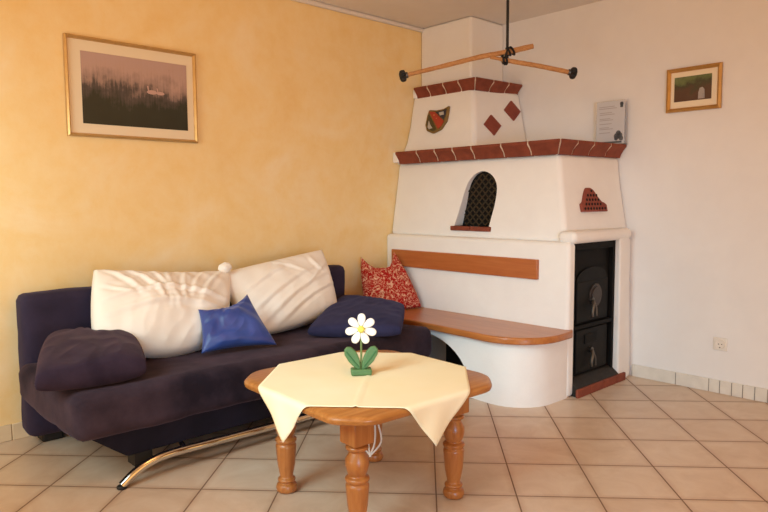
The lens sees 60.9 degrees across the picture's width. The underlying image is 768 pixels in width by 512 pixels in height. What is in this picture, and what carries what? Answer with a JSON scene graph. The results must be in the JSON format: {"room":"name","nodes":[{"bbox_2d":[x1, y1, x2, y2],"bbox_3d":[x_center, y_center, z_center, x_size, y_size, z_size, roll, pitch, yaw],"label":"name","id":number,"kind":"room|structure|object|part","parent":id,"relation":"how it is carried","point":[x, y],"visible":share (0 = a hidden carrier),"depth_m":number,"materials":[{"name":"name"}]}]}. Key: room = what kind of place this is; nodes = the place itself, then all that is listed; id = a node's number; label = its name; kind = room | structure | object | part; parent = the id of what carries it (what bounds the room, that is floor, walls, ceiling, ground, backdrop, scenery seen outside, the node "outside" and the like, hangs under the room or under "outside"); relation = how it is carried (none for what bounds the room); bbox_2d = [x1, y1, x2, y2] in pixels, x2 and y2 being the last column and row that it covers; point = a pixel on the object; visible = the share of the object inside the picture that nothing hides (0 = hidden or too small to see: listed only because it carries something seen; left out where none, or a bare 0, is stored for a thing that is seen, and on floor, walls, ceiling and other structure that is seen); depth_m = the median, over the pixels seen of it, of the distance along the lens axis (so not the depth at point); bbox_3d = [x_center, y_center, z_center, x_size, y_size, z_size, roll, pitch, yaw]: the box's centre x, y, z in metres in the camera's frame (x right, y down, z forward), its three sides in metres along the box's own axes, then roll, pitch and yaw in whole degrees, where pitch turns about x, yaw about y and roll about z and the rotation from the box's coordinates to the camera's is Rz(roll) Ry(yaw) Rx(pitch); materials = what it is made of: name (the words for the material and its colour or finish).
{"room":"traditional dwelling","nodes":[
{"label":"traditional dwelling","id":0,"kind":"room"},
{"bbox_2d":[0,0,421,439],"bbox_3d":[-1.743,-0.360,3.478,6.520,2.571,0.120,-5,7,-43],"label":"wall","id":1,"kind":"structure","parent":0,"point":[304,111],"depth_m":4.00,"materials":[{"name":"yellow paint"}]},
{"bbox_2d":[0,422,29,442],"bbox_3d":[-2.027,0.911,3.223,5.599,0.085,0.012,-5,7,-43],"label":"baseboard","id":2,"kind":"structure","parent":1,"relation":"attached to","point":[17,431],"depth_m":3.33,"materials":[{"name":"beige tile"}]},
{"bbox_2d":[62,33,197,142],"bbox_3d":[-1.393,-0.918,3.658,0.739,0.526,0.024,-5,7,-43],"label":"framed picture","id":3,"kind":"object","parent":1,"relation":"attached to","point":[114,89],"visible":1,"depth_m":3.63,"materials":[{"name":"gold metal"}]},
{"bbox_2d":[80,50,187,130],"bbox_3d":[-1.388,-0.917,3.670,0.598,0.380,0.003,-5,7,-43],"label":"print","id":4,"kind":"object","parent":3,"relation":"attached to","point":[119,90],"depth_m":3.65},
{"bbox_2d":[147,86,163,94],"bbox_3d":[-1.309,-0.946,3.740,0.104,0.045,0.002,-5,7,-43],"label":"print","id":5,"kind":"object","parent":3,"relation":"attached to","point":[151,90],"depth_m":3.74},
{"bbox_2d":[292,0,422,32],"bbox_3d":[-1.884,-1.605,3.143,6.015,0.032,0.030,-5,7,-43],"label":"trim","id":6,"kind":"structure","parent":1,"relation":"attached to","point":[309,2],"depth_m":4.72,"materials":[{"name":"paint"}]},
{"bbox_2d":[0,375,767,511],"bbox_3d":[0.315,1.145,1.409,6.520,0.100,6.120,-5,7,-43],"label":"floor","id":7,"kind":"structure","parent":0,"point":[632,444],"depth_m":2.98,"materials":[{"name":"tile"}]},
{"bbox_2d":[16,265,431,489],"bbox_3d":[-0.779,0.526,3.654,2.124,0.772,0.968,-5,7,-43],"label":"sofa","id":8,"kind":"object","parent":7,"relation":"on","point":[178,399],"visible":0.43,"depth_m":3.07,"materials":[{"name":"fabric"}]},
{"bbox_2d":[34,327,146,391],"bbox_3d":[-1.322,0.450,2.963,0.432,0.176,0.678,-2,5,-24],"label":"cushion","id":9,"kind":"object","parent":8,"relation":"on","point":[80,357],"visible":0.97,"depth_m":2.76,"materials":[{"name":"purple fabric"}]},
{"bbox_2d":[91,262,231,357],"bbox_3d":[-1.118,0.281,3.472,0.885,0.443,0.379,-5,7,-43],"label":"cushion","id":10,"kind":"object","parent":8,"relation":"on","point":[160,309],"visible":0.88,"depth_m":3.32,"materials":[{"name":"beige fabric"}]},
{"bbox_3d":[-1.056,0.483,3.941,2.053,0.732,0.163,-5,7,-43],"label":"backrest","id":11,"kind":"part","parent":8,"relation":"part of","materials":[{"name":"blue fabric"}]},
{"bbox_3d":[-0.743,0.580,3.613,2.113,0.220,0.850,-5,7,-43],"label":"seat","id":12,"kind":"part","parent":8,"relation":"part of","materials":[{"name":"fabric"}]},
{"bbox_2d":[198,295,276,352],"bbox_3d":[-0.799,0.350,3.457,0.397,0.252,0.233,-3,6,-33],"label":"cushion","id":13,"kind":"object","parent":8,"relation":"on","point":[239,324],"visible":1,"depth_m":3.39,"materials":[{"name":"blue fabric"}]},
{"bbox_2d":[229,250,336,333],"bbox_3d":[-0.595,0.217,4.024,0.772,0.454,0.317,-5,7,-43],"label":"cushion","id":14,"kind":"object","parent":8,"relation":"on","point":[289,293],"visible":0.88,"depth_m":3.94,"materials":[{"name":"beige fabric"}]},
{"bbox_2d":[307,295,404,336],"bbox_3d":[-0.105,0.364,4.047,0.533,0.158,0.768,1,5,11],"label":"cushion","id":15,"kind":"object","parent":8,"relation":"on","point":[388,315],"visible":0.89,"depth_m":3.83,"materials":[{"name":"blue fabric"}]},
{"bbox_2d":[244,350,491,511],"bbox_3d":[-0.067,0.742,2.714,0.819,0.487,0.819,-5,6,-40],"label":"coffee table","id":16,"kind":"object","parent":7,"relation":"on","point":[356,423],"visible":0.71,"depth_m":2.53,"materials":[{"name":"brown wood"}]},
{"bbox_3d":[-0.409,0.760,2.721,0.089,0.453,0.089,-5,6,-40],"label":"leg","id":17,"kind":"part","parent":16,"relation":"part of","materials":[{"name":"brown wood"}]},
{"bbox_3d":[-0.095,0.791,2.335,0.089,0.453,0.089,-5,6,-40],"label":"leg","id":18,"kind":"part","parent":16,"relation":"part of","materials":[{"name":"brown wood"}]},
{"bbox_2d":[258,352,469,445],"bbox_3d":[-0.068,0.576,2.705,0.824,0.174,0.824,0,5,4],"label":"tablecloth","id":19,"kind":"object","parent":16,"relation":"on","point":[432,390],"visible":0.9,"depth_m":2.52,"materials":[{"name":"beige fabric"}]},
{"bbox_2d":[344,313,377,375],"bbox_3d":[-0.095,0.363,2.700,0.140,0.257,0.052,-1,5,-7],"label":"flower ornament","id":20,"kind":"object","parent":19,"relation":"on","point":[360,367],"visible":1,"depth_m":2.69,"materials":[{"name":"green paint"}]},
{"bbox_3d":[-0.094,0.387,2.700,0.010,0.170,0.013,-1,5,-7],"label":"stem","id":21,"kind":"part","parent":20,"relation":"part of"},
{"bbox_2d":[366,425,381,456],"bbox_3d":[-0.047,0.665,2.499,0.080,0.217,0.008,0,5,-1],"label":"cord","id":22,"kind":"object","parent":16,"relation":"hanging from","point":[369,453],"visible":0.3,"depth_m":2.50,"materials":[{"name":"white plastic"}]},
{"bbox_3d":[-0.048,0.730,3.045,0.089,0.453,0.089,-5,6,-40],"label":"leg","id":23,"kind":"part","parent":16,"relation":"part of","materials":[{"name":"brown wood"}]},
{"bbox_3d":[0.284,0.761,2.659,0.089,0.453,0.089,-5,6,-40],"label":"leg","id":24,"kind":"part","parent":16,"relation":"part of","materials":[{"name":"brown wood"}]},
{"bbox_2d":[387,16,630,407],"bbox_3d":[0.695,-0.465,4.545,1.255,2.570,1.650,-5,7,-43],"label":"stove","id":25,"kind":"object","parent":7,"relation":"on","point":[514,251],"visible":0.99,"depth_m":4.33,"materials":[{"name":"paint"}]},
{"bbox_2d":[361,253,420,308],"bbox_3d":[0.038,0.181,4.758,0.425,0.406,0.268,-2,5,-23],"label":"cushion","id":26,"kind":"object","parent":25,"relation":"on","point":[393,282],"visible":0.92,"depth_m":4.70,"materials":[{"name":"red fabric"}]},
{"bbox_3d":[0.405,-1.025,4.944,0.085,0.196,0.216,-5,7,-43],"label":"coat arm","id":27,"kind":"part","parent":25,"relation":"part of","materials":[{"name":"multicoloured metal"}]},
{"bbox_3d":[0.512,0.047,4.534,0.028,0.125,1.305,-5,7,-43],"label":"bench rail","id":28,"kind":"part","parent":25,"relation":"part of","materials":[{"name":"orange wood"}]},
{"bbox_2d":[405,90,525,150],"bbox_3d":[0.630,-1.026,5.041,0.605,0.455,0.773,-5,7,-43],"label":"hood","id":29,"kind":"object","parent":25,"relation":"attached to","point":[440,118],"depth_m":4.87,"materials":[{"name":"paint"}]},
{"bbox_3d":[0.657,-0.194,4.565,0.197,0.032,0.344,-5,7,-43],"label":"niche sill","id":30,"kind":"part","parent":25,"relation":"part of","materials":[{"name":"ceramic"}]},
{"bbox_3d":[0.429,0.437,4.369,0.515,0.042,1.643,-5,7,-43],"label":"bench seat","id":31,"kind":"part","parent":25,"relation":"part of","materials":[{"name":"orange wood"}]},
{"bbox_3d":[1.330,0.592,4.203,0.385,0.275,0.018,-5,7,-43],"label":"ash door","id":32,"kind":"part","parent":25,"relation":"part of","materials":[{"name":"black metal"}]},
{"bbox_3d":[1.328,0.281,4.177,0.385,0.260,0.018,-5,7,-43],"label":"fire door","id":33,"kind":"part","parent":25,"relation":"part of","materials":[{"name":"black metal"}]},
{"bbox_3d":[1.282,0.375,4.228,0.520,0.944,0.112,-5,7,-43],"label":"door plate","id":34,"kind":"part","parent":25,"relation":"part of","materials":[{"name":"black metal"}]},
{"bbox_3d":[1.324,0.641,4.161,0.070,0.120,0.044,-5,7,-43],"label":"handle","id":35,"kind":"part","parent":25,"relation":"part of","materials":[{"name":"metal"}]},
{"bbox_3d":[1.323,0.322,4.134,0.070,0.120,0.044,-5,7,-43],"label":"handle","id":36,"kind":"part","parent":25,"relation":"part of","materials":[{"name":"metal"}]},
{"bbox_3d":[1.330,0.334,4.173,0.520,0.854,0.032,-5,7,-43],"label":"door frame","id":37,"kind":"part","parent":25,"relation":"part of","materials":[{"name":"black metal"}]},
{"bbox_2d":[596,99,626,143],"bbox_3d":[1.567,-0.908,4.466,0.075,0.295,0.210,-5,7,-42],"label":"information sheet","id":38,"kind":"object","parent":25,"relation":"on","point":[611,115],"visible":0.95,"depth_m":4.43,"materials":[{"name":"white paper"}]},
{"bbox_2d":[313,0,602,28],"bbox_3d":[0.300,-1.516,1.182,6.520,0.100,6.120,-5,7,-43],"label":"ceiling","id":39,"kind":"structure","parent":0,"point":[423,14],"depth_m":4.65,"materials":[{"name":"paint"}]},
{"bbox_2d":[399,0,577,81],"bbox_3d":[0.636,-1.389,3.994,1.092,0.636,0.106,0,5,0],"label":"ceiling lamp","id":40,"kind":"object","parent":39,"relation":"hanging from","point":[509,50],"visible":1,"depth_m":3.99,"materials":[{"name":"wood"},{"name":"black metal"}]},
{"bbox_3d":[0.757,-1.452,3.998,0.018,0.511,0.017,-5,7,-43],"label":"rod","id":41,"kind":"part","parent":40,"relation":"part of","materials":[{"name":"black metal"}]},
{"bbox_2d":[502,0,767,388],"bbox_3d":[2.684,-0.381,3.430,0.120,2.571,6.000,-5,7,-43],"label":"wall","id":42,"kind":"structure","parent":0,"point":[694,184],"depth_m":4.19,"materials":[{"name":"white paint"}]},
{"bbox_2d":[666,62,722,112],"bbox_3d":[1.928,-1.044,4.068,0.024,0.272,0.332,-5,7,-43],"label":"framed picture","id":43,"kind":"object","parent":42,"relation":"attached to","point":[693,88],"visible":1,"depth_m":4.06,"materials":[{"name":"wood"}]},
{"bbox_2d":[674,73,711,101],"bbox_3d":[1.928,-1.049,4.075,0.003,0.152,0.226,-5,7,-43],"label":"print","id":44,"kind":"object","parent":43,"relation":"attached to","point":[688,87],"depth_m":4.07},
{"bbox_2d":[632,364,767,402],"bbox_3d":[2.427,0.845,3.720,0.013,0.082,2.110,-5,7,-43],"label":"baseboard","id":45,"kind":"structure","parent":42,"relation":"attached to","point":[687,380],"depth_m":4.14,"materials":[{"name":"tile"}]},
{"bbox_2d":[713,337,726,350],"bbox_3d":[2.088,0.548,4.054,0.016,0.080,0.080,-5,7,-43],"label":"wall socket","id":46,"kind":"object","parent":42,"relation":"attached to","point":[720,344],"visible":1,"depth_m":4.05,"materials":[{"name":"white plastic"}]}
]}

